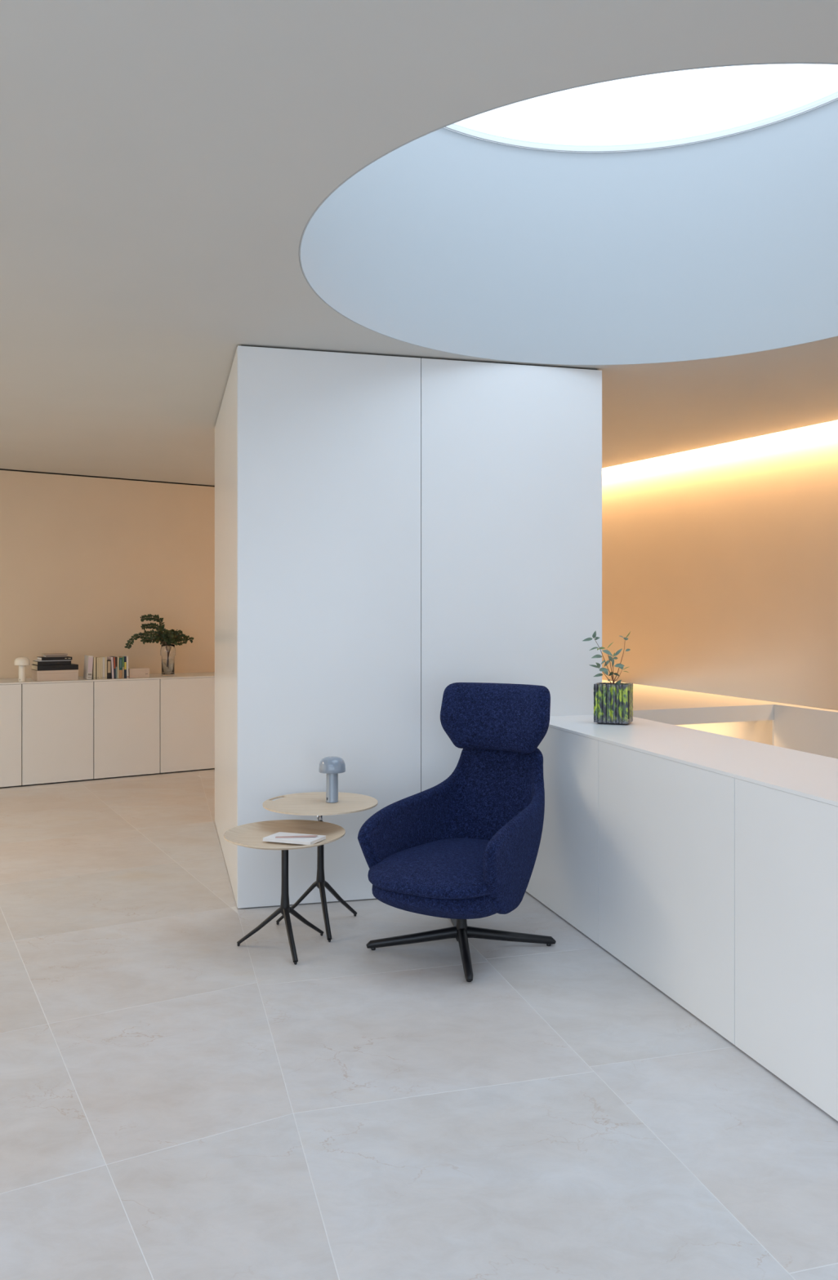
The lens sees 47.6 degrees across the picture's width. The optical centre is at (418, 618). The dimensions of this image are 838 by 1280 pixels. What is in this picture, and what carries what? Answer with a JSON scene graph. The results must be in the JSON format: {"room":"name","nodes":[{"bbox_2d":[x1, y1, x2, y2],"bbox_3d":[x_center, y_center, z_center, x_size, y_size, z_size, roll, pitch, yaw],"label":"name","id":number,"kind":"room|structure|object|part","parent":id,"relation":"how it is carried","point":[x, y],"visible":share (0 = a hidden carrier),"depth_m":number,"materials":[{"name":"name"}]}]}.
{"room":"lobby","nodes":[
{"label":"lobby","id":0,"kind":"room"},
{"bbox_2d":[0,468,214,679],"bbox_3d":[-3.215,-0.085,8.786,8.159,3.070,0.150,0,0,-33],"label":"wall","id":1,"kind":"structure","parent":0,"point":[83,557],"depth_m":8.86,"materials":[{"name":"paint"}]},
{"bbox_2d":[214,345,601,908],"bbox_3d":[-0.219,0.039,5.785,1.897,2.722,2.090,0,0,-15],"label":"wall","id":2,"kind":"structure","parent":0,"point":[392,531],"depth_m":4.76,"materials":[{"name":"grey paint"}]},
{"bbox_3d":[-1.134,0.041,5.569,0.018,2.706,2.028,0,0,-15],"label":"panel","id":3,"kind":"part","parent":2,"relation":"part of","materials":[{"name":"paint"}]},
{"bbox_3d":[-0.433,0.041,4.686,0.907,2.706,0.018,0,0,-14],"label":"panel","id":4,"kind":"part","parent":2,"relation":"part of","materials":[{"name":"paint"}]},
{"bbox_3d":[0.488,0.041,4.914,0.985,2.706,0.018,0,0,-14],"label":"panel","id":5,"kind":"part","parent":2,"relation":"part of","materials":[{"name":"paint"}]},
{"bbox_2d":[0,0,837,485],"bbox_3d":[-0.700,-1.876,3.844,12.100,1.108,14.788,0,0,0],"label":"ceiling","id":6,"kind":"structure","parent":0,"point":[184,184],"depth_m":4.26,"materials":[{"name":"paint"}]},
{"bbox_2d":[444,87,837,152],"bbox_3d":[0.905,-2.540,3.610,2.730,0.220,2.730,0,0,0],"label":"frame","id":7,"kind":"structure","parent":6,"relation":"attached to","point":[560,148],"depth_m":4.84,"materials":[{"name":"glass"}]},
{"bbox_2d":[0,768,837,1279],"bbox_3d":[-1.850,1.550,3.548,9.500,0.300,13.897,0,0,0],"label":"floor","id":8,"kind":"structure","parent":0,"point":[180,1100],"depth_m":2.81,"materials":[{"name":"white tile"}]},
{"bbox_2d":[0,684,21,787],"bbox_3d":[-3.708,0.972,7.997,0.578,0.856,0.600,0,0,-33],"label":"base cabinet","id":9,"kind":"object","parent":8,"relation":"on","point":[10,694],"visible":0.98,"depth_m":7.86,"materials":[{"name":"grey"}]},
{"bbox_2d":[21,681,93,785],"bbox_3d":[-3.220,0.972,8.313,0.578,0.856,0.600,0,0,-33],"label":"base cabinet","id":10,"kind":"object","parent":8,"relation":"on","point":[57,717],"visible":0.94,"depth_m":8.05,"materials":[{"name":"grey"}]},
{"bbox_2d":[92,679,159,779],"bbox_3d":[-2.731,0.972,8.629,0.578,0.856,0.600,0,0,-33],"label":"base cabinet","id":11,"kind":"object","parent":8,"relation":"on","point":[126,713],"visible":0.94,"depth_m":8.38,"materials":[{"name":"grey"}]},
{"bbox_2d":[0,671,214,684],"bbox_3d":[-2.735,0.538,8.635,2.910,0.012,0.616,0,0,-33],"label":"countertop","id":12,"kind":"structure","parent":11,"relation":"on","point":[206,674],"depth_m":8.38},
{"bbox_2d":[13,657,30,681],"bbox_3d":[-3.340,0.428,7.997,0.123,0.207,0.123,0,0,-33],"label":"table lamp","id":13,"kind":"object","parent":12,"relation":"on","point":[21,662],"visible":1,"depth_m":7.97,"materials":[{"name":"beige"}]},
{"bbox_3d":[-3.340,0.359,7.997,0.123,0.068,0.123,0,0,-33],"label":"lamp shade","id":14,"kind":"part","parent":13,"relation":"part of","materials":[{"name":"beige"}]},
{"bbox_2d":[31,669,78,680],"bbox_3d":[-3.161,0.488,8.250,0.340,0.088,0.254,0,0,-33],"label":"storage box","id":15,"kind":"object","parent":12,"relation":"on","point":[46,675],"visible":0.91,"depth_m":8.14,"materials":[{"name":"beige cardboard"}]},
{"bbox_3d":[-3.161,0.456,8.250,0.340,0.023,0.254,0,0,-33],"label":"lid","id":16,"kind":"part","parent":15,"relation":"part of","materials":[{"name":"beige cardboard"}]},
{"bbox_2d":[31,663,78,671],"bbox_3d":[-3.160,0.421,8.249,0.336,0.044,0.252,0,0,-33],"label":"book","id":17,"kind":"object","parent":15,"relation":"on","point":[73,666],"visible":0.98,"depth_m":8.15,"materials":[{"name":"black paper"}]},
{"bbox_2d":[32,660,71,665],"bbox_3d":[-3.181,0.383,8.236,0.275,0.033,0.212,0,0,-33],"label":"book","id":18,"kind":"object","parent":17,"relation":"on","point":[68,662],"visible":0.95,"depth_m":8.14,"materials":[{"name":"black paper"}]},
{"bbox_2d":[35,659,71,661],"bbox_3d":[-3.178,0.362,8.243,0.262,0.007,0.202,0,0,-33],"label":"magazine","id":19,"kind":"object","parent":18,"relation":"on","point":[35,660],"visible":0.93,"depth_m":8.17,"materials":[{"name":"paper"}]},
{"bbox_2d":[37,656,71,660],"bbox_3d":[-3.161,0.346,8.242,0.250,0.026,0.202,0,0,-33],"label":"book","id":20,"kind":"object","parent":19,"relation":"on","point":[39,658],"visible":0.98,"depth_m":8.16,"materials":[{"name":"black paper"}]},
{"bbox_2d":[42,655,66,657],"bbox_3d":[-3.156,0.325,8.234,0.170,0.015,0.142,0,0,-33],"label":"book","id":21,"kind":"object","parent":20,"relation":"on","point":[43,655],"visible":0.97,"depth_m":8.18,"materials":[{"name":"beige paper"}]},
{"bbox_2d":[41,653,67,655],"bbox_3d":[-3.155,0.311,8.229,0.185,0.012,0.152,0,0,-33],"label":"book","id":22,"kind":"object","parent":21,"relation":"on","point":[51,654],"visible":1,"depth_m":8.18,"materials":[{"name":"beige paper"}]},
{"bbox_2d":[83,655,93,679],"bbox_3d":[-2.904,0.427,8.343,0.051,0.207,0.141,0,0,-33],"label":"book","id":23,"kind":"object","parent":12,"relation":"on","point":[88,660],"visible":1,"depth_m":8.29,"materials":[{"name":"grey paper"}]},
{"bbox_2d":[91,657,95,679],"bbox_3d":[-2.869,0.435,8.360,0.019,0.192,0.133,0,0,-33],"label":"book","id":24,"kind":"object","parent":12,"relation":"on","point":[94,658],"visible":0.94,"depth_m":8.30,"materials":[{"name":"beige paper"}]},
{"bbox_2d":[95,657,98,679],"bbox_3d":[-2.847,0.437,8.373,0.016,0.189,0.130,0,0,-33],"label":"book","id":25,"kind":"object","parent":12,"relation":"on","point":[96,658],"visible":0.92,"depth_m":8.32,"materials":[{"name":"beige paper"}]},
{"bbox_2d":[98,657,100,679],"bbox_3d":[-2.833,0.437,8.383,0.016,0.189,0.130,0,0,-33],"label":"book","id":26,"kind":"object","parent":12,"relation":"on","point":[99,657],"visible":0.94,"depth_m":8.33,"materials":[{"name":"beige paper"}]},
{"bbox_2d":[100,657,102,679],"bbox_3d":[-2.818,0.437,8.392,0.017,0.189,0.130,0,0,-33],"label":"book","id":27,"kind":"object","parent":12,"relation":"on","point":[101,658],"visible":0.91,"depth_m":8.34,"materials":[{"name":"beige paper"}]},
{"bbox_2d":[102,657,104,679],"bbox_3d":[-2.803,0.437,8.402,0.016,0.189,0.130,0,0,-33],"label":"book","id":28,"kind":"object","parent":12,"relation":"on","point":[103,657],"visible":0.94,"depth_m":8.35,"materials":[{"name":"grey paper"}]},
{"bbox_2d":[102,656,106,679],"bbox_3d":[-2.788,0.436,8.412,0.018,0.191,0.132,0,0,-33],"label":"book","id":29,"kind":"object","parent":12,"relation":"on","point":[105,658],"visible":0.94,"depth_m":8.36,"materials":[{"name":"beige paper"}]},
{"bbox_2d":[106,659,111,679],"bbox_3d":[-2.760,0.449,8.420,0.035,0.165,0.114,0,0,-33],"label":"book","id":30,"kind":"object","parent":12,"relation":"on","point":[108,661],"visible":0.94,"depth_m":8.37,"materials":[{"name":"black paper"}]},
{"bbox_2d":[106,656,114,678],"bbox_3d":[-2.740,0.436,8.443,0.027,0.191,0.130,0,0,-33],"label":"book","id":31,"kind":"object","parent":12,"relation":"on","point":[108,657],"visible":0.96,"depth_m":8.39,"materials":[{"name":"grey paper"}]},
{"bbox_2d":[110,656,115,678],"bbox_3d":[-2.725,0.435,8.454,0.021,0.193,0.133,0,0,-33],"label":"book","id":32,"kind":"object","parent":12,"relation":"on","point":[113,657],"visible":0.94,"depth_m":8.40,"materials":[{"name":"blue paper"}]},
{"bbox_2d":[115,656,117,678],"bbox_3d":[-2.712,0.435,8.462,0.012,0.193,0.133,-1,1,-33],"label":"book","id":33,"kind":"object","parent":12,"relation":"on","point":[115,656],"visible":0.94,"depth_m":8.41,"materials":[{"name":"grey paper"}]},
{"bbox_2d":[116,656,119,678],"bbox_3d":[-2.699,0.436,8.470,0.012,0.191,0.131,0,0,-33],"label":"book","id":34,"kind":"object","parent":12,"relation":"on","point":[117,658],"visible":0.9,"depth_m":8.42,"materials":[{"name":"beige paper"}]},
{"bbox_2d":[119,657,122,678],"bbox_3d":[-2.679,0.438,8.480,0.028,0.187,0.130,0,0,-33],"label":"book","id":35,"kind":"object","parent":12,"relation":"on","point":[120,658],"visible":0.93,"depth_m":8.43,"materials":[{"name":"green paper"}]},
{"bbox_2d":[118,656,124,678],"bbox_3d":[-2.662,0.434,8.495,0.013,0.194,0.134,0,0,-33],"label":"book","id":36,"kind":"object","parent":12,"relation":"on","point":[118,656],"visible":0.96,"depth_m":8.44,"materials":[{"name":"beige paper"}]},
{"bbox_2d":[124,656,126,678],"bbox_3d":[-2.647,0.434,8.505,0.021,0.194,0.134,0,0,-33],"label":"book","id":37,"kind":"object","parent":12,"relation":"on","point":[125,657],"visible":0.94,"depth_m":8.45,"materials":[{"name":"blue paper"}]},
{"bbox_2d":[121,655,128,678],"bbox_3d":[-2.631,0.433,8.515,0.018,0.196,0.135,-2,1,-33],"label":"book","id":38,"kind":"object","parent":12,"relation":"on","point":[127,673],"visible":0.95,"depth_m":8.46,"materials":[{"name":"grey paper"}]},
{"bbox_2d":[128,667,149,678],"bbox_3d":[-2.540,0.490,8.580,0.181,0.084,0.114,0,0,-33],"label":"storage box","id":39,"kind":"object","parent":12,"relation":"on","point":[133,672],"visible":0.81,"depth_m":8.54,"materials":[{"name":"beige cardboard"}]},
{"bbox_3d":[-2.540,0.460,8.580,0.181,0.023,0.114,0,0,-33],"label":"lid","id":40,"kind":"part","parent":39,"relation":"part of","materials":[{"name":"beige cardboard"}]},
{"bbox_2d":[160,644,175,675],"bbox_3d":[-2.334,0.386,8.838,0.138,0.290,0.138,0,0,0],"label":"glass vase","id":41,"kind":"object","parent":12,"relation":"on","point":[167,652],"visible":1,"depth_m":8.79,"materials":[{"name":"clear glass"}]},
{"bbox_2d":[124,613,193,648],"bbox_3d":[-2.380,0.213,8.805,0.693,0.512,0.207,0,0,-37],"label":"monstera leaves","id":42,"kind":"object","parent":41,"relation":"in","point":[162,635],"visible":1,"depth_m":8.78,"materials":[{"name":"green plant"}]},
{"bbox_2d":[160,677,214,773],"bbox_3d":[-2.242,0.972,8.945,0.578,0.856,0.600,0,0,-33],"label":"base cabinet","id":43,"kind":"object","parent":8,"relation":"on","point":[187,705],"visible":0.56,"depth_m":8.67,"materials":[{"name":"grey"}]},
{"bbox_2d":[223,819,345,964],"bbox_3d":[-0.571,1.156,4.050,0.512,0.488,0.512,0,0,21],"label":"side table","id":44,"kind":"object","parent":8,"relation":"on","point":[250,835],"visible":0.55,"depth_m":4.05,"materials":[{"name":"brown wood"}]},
{"bbox_3d":[-0.673,1.308,4.056,0.208,0.170,0.026,0,0,3],"label":"leg","id":45,"kind":"part","parent":44,"relation":"part of","materials":[{"name":"black metal"}]},
{"bbox_3d":[-0.535,1.308,3.947,0.026,0.170,0.223,0,0,-19],"label":"leg","id":46,"kind":"part","parent":44,"relation":"part of","materials":[{"name":"black metal"}]},
{"bbox_2d":[262,831,325,844],"bbox_3d":[-0.520,0.919,3.972,0.220,0.020,0.153,0,0,19],"label":"notebook","id":47,"kind":"object","parent":44,"relation":"on","point":[310,840],"visible":0.97,"depth_m":3.93,"materials":[{"name":"paper"}]},
{"bbox_2d":[275,835,317,838],"bbox_3d":[-0.508,0.909,3.958,0.177,0.006,0.015,0,0,-9],"label":"pencil","id":48,"kind":"object","parent":47,"relation":"on","point":[304,836],"visible":1,"depth_m":3.95,"materials":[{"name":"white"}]},
{"bbox_3d":[-0.499,1.308,4.124,0.026,0.170,0.211,0,0,44],"label":"leg","id":49,"kind":"part","parent":44,"relation":"part of","materials":[{"name":"black metal"}]},
{"bbox_2d":[262,791,377,942],"bbox_3d":[-0.447,1.118,4.320,0.520,0.564,0.520,0,0,0],"label":"side table","id":50,"kind":"object","parent":8,"relation":"on","point":[311,803],"visible":0.96,"depth_m":4.30,"materials":[{"name":"brown wood"}]},
{"bbox_3d":[-0.549,1.289,4.334,0.209,0.206,0.026,0,0,8],"label":"leg","id":51,"kind":"part","parent":50,"relation":"part of","materials":[{"name":"black metal"}]},
{"bbox_3d":[-0.417,1.289,4.216,0.026,0.206,0.222,0,0,-16],"label":"leg","id":52,"kind":"part","parent":50,"relation":"part of","materials":[{"name":"black metal"}]},
{"bbox_2d":[318,755,345,803],"bbox_3d":[-0.397,0.735,4.345,0.123,0.207,0.123,0,0,0],"label":"table lamp","id":53,"kind":"object","parent":50,"relation":"on","point":[331,766],"visible":1,"depth_m":4.32,"materials":[{"name":"blue"}]},
{"bbox_3d":[-0.397,0.666,4.345,0.123,0.068,0.123,0,0,0],"label":"lamp shade","id":54,"kind":"part","parent":53,"relation":"part of","materials":[{"name":"blue"}]},
{"bbox_3d":[-0.372,1.289,4.396,0.026,0.206,0.218,0,0,45],"label":"leg","id":55,"kind":"part","parent":50,"relation":"part of","materials":[{"name":"black metal"}]},
{"bbox_2d":[357,682,555,982],"bbox_3d":[0.181,0.848,4.042,0.680,1.097,0.899,0,0,30],"label":"armchair","id":56,"kind":"object","parent":8,"relation":"on","point":[460,848],"visible":1,"depth_m":4.12,"materials":[{"name":"fabric"}]},
{"bbox_3d":[-0.024,1.350,4.028,0.399,0.084,0.044,0,0,-4],"label":"leg","id":57,"kind":"part","parent":56,"relation":"part of","materials":[{"name":"black metal"}]},
{"bbox_2d":[367,838,492,899],"bbox_3d":[0.134,1.028,3.960,0.568,0.120,0.710,0,0,30],"label":"seat cushion","id":58,"kind":"object","parent":56,"relation":"on","point":[400,868],"depth_m":3.77,"materials":[{"name":"fabric"}]},
{"bbox_3d":[0.167,1.350,4.247,0.044,0.084,0.399,0,0,-4],"label":"leg","id":59,"kind":"part","parent":56,"relation":"part of","materials":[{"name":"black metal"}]},
{"bbox_3d":[0.181,1.272,4.042,0.060,0.195,0.060,0,0,30],"label":"post","id":60,"kind":"part","parent":56,"relation":"part of","materials":[{"name":"black metal"}]},
{"bbox_3d":[0.187,1.350,3.837,0.044,0.084,0.399,0,0,-2],"label":"leg","id":61,"kind":"part","parent":56,"relation":"part of","materials":[{"name":"black metal"}]},
{"bbox_3d":[0.386,1.350,4.056,0.399,0.084,0.044,0,0,-4],"label":"leg","id":62,"kind":"part","parent":56,"relation":"part of","materials":[{"name":"black metal"}]},
{"bbox_2d":[525,715,837,1120],"bbox_3d":[1.647,0.954,1.910,0.560,0.892,7.605,0,0,-15],"label":"reception desk","id":63,"kind":"object","parent":8,"relation":"on","point":[704,863],"depth_m":3.28,"materials":[{"name":"grey laminate"}]},
{"bbox_3d":[0.656,0.957,4.487,0.018,0.871,0.888,0,0,-15],"label":"panel","id":64,"kind":"part","parent":63,"relation":"part of","materials":[{"name":"white laminate"}]},
{"bbox_2d":[593,682,632,724],"bbox_3d":[0.943,0.411,4.600,0.172,0.194,0.138,0,0,24],"label":"plant pot","id":65,"kind":"object","parent":63,"relation":"on","point":[612,704],"visible":1,"depth_m":4.54,"materials":[{"name":"glass"}]},
{"bbox_2d":[582,631,630,684],"bbox_3d":[0.908,0.197,4.581,0.244,0.278,0.083,0,0,0],"label":"seedling","id":66,"kind":"object","parent":65,"relation":"on","point":[620,665],"visible":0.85,"depth_m":4.58,"materials":[{"name":"green plant"}]},
{"bbox_3d":[0.906,0.957,3.580,0.018,0.871,0.987,0,0,-15],"label":"panel","id":67,"kind":"part","parent":63,"relation":"part of","materials":[{"name":"white laminate"}]},
{"bbox_2d":[548,715,837,806],"bbox_3d":[1.647,0.514,1.910,0.560,0.012,7.605,0,0,-15],"label":"countertop","id":68,"kind":"structure","parent":63,"relation":"on","point":[813,776],"depth_m":3.56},
{"bbox_3d":[1.170,0.957,2.626,0.018,0.871,0.987,0,0,-15],"label":"panel","id":69,"kind":"part","parent":63,"relation":"part of","materials":[{"name":"white laminate"}]},
{"bbox_2d":[601,420,837,745],"bbox_3d":[2.791,1.190,6.680,0.150,5.620,9.915,0,0,-30],"label":"wall","id":70,"kind":"structure","parent":0,"point":[719,562],"depth_m":7.26,"materials":[{"name":"paint"}]},
{"bbox_2d":[601,680,782,724],"bbox_3d":[1.014,0.600,7.842,1.617,0.100,4.381,0,0,-17],"label":"ledge","id":71,"kind":"object","parent":70,"relation":"attached to","point":[660,704],"depth_m":6.04,"materials":[{"name":"paint"}]},
{"bbox_2d":[675,720,772,745],"bbox_3d":[1.502,2.325,6.125,1.897,3.349,0.100,0,0,-23],"label":"wall","id":72,"kind":"structure","parent":0,"point":[760,731],"depth_m":6.35,"materials":[{"name":"paint"}]},
{"bbox_2d":[773,703,837,758],"bbox_3d":[3.317,2.275,2.990,0.170,3.450,6.559,0,0,-18],"label":"wall","id":73,"kind":"structure","parent":0,"point":[811,730],"depth_m":5.82,"materials":[{"name":"paint"}]}
]}

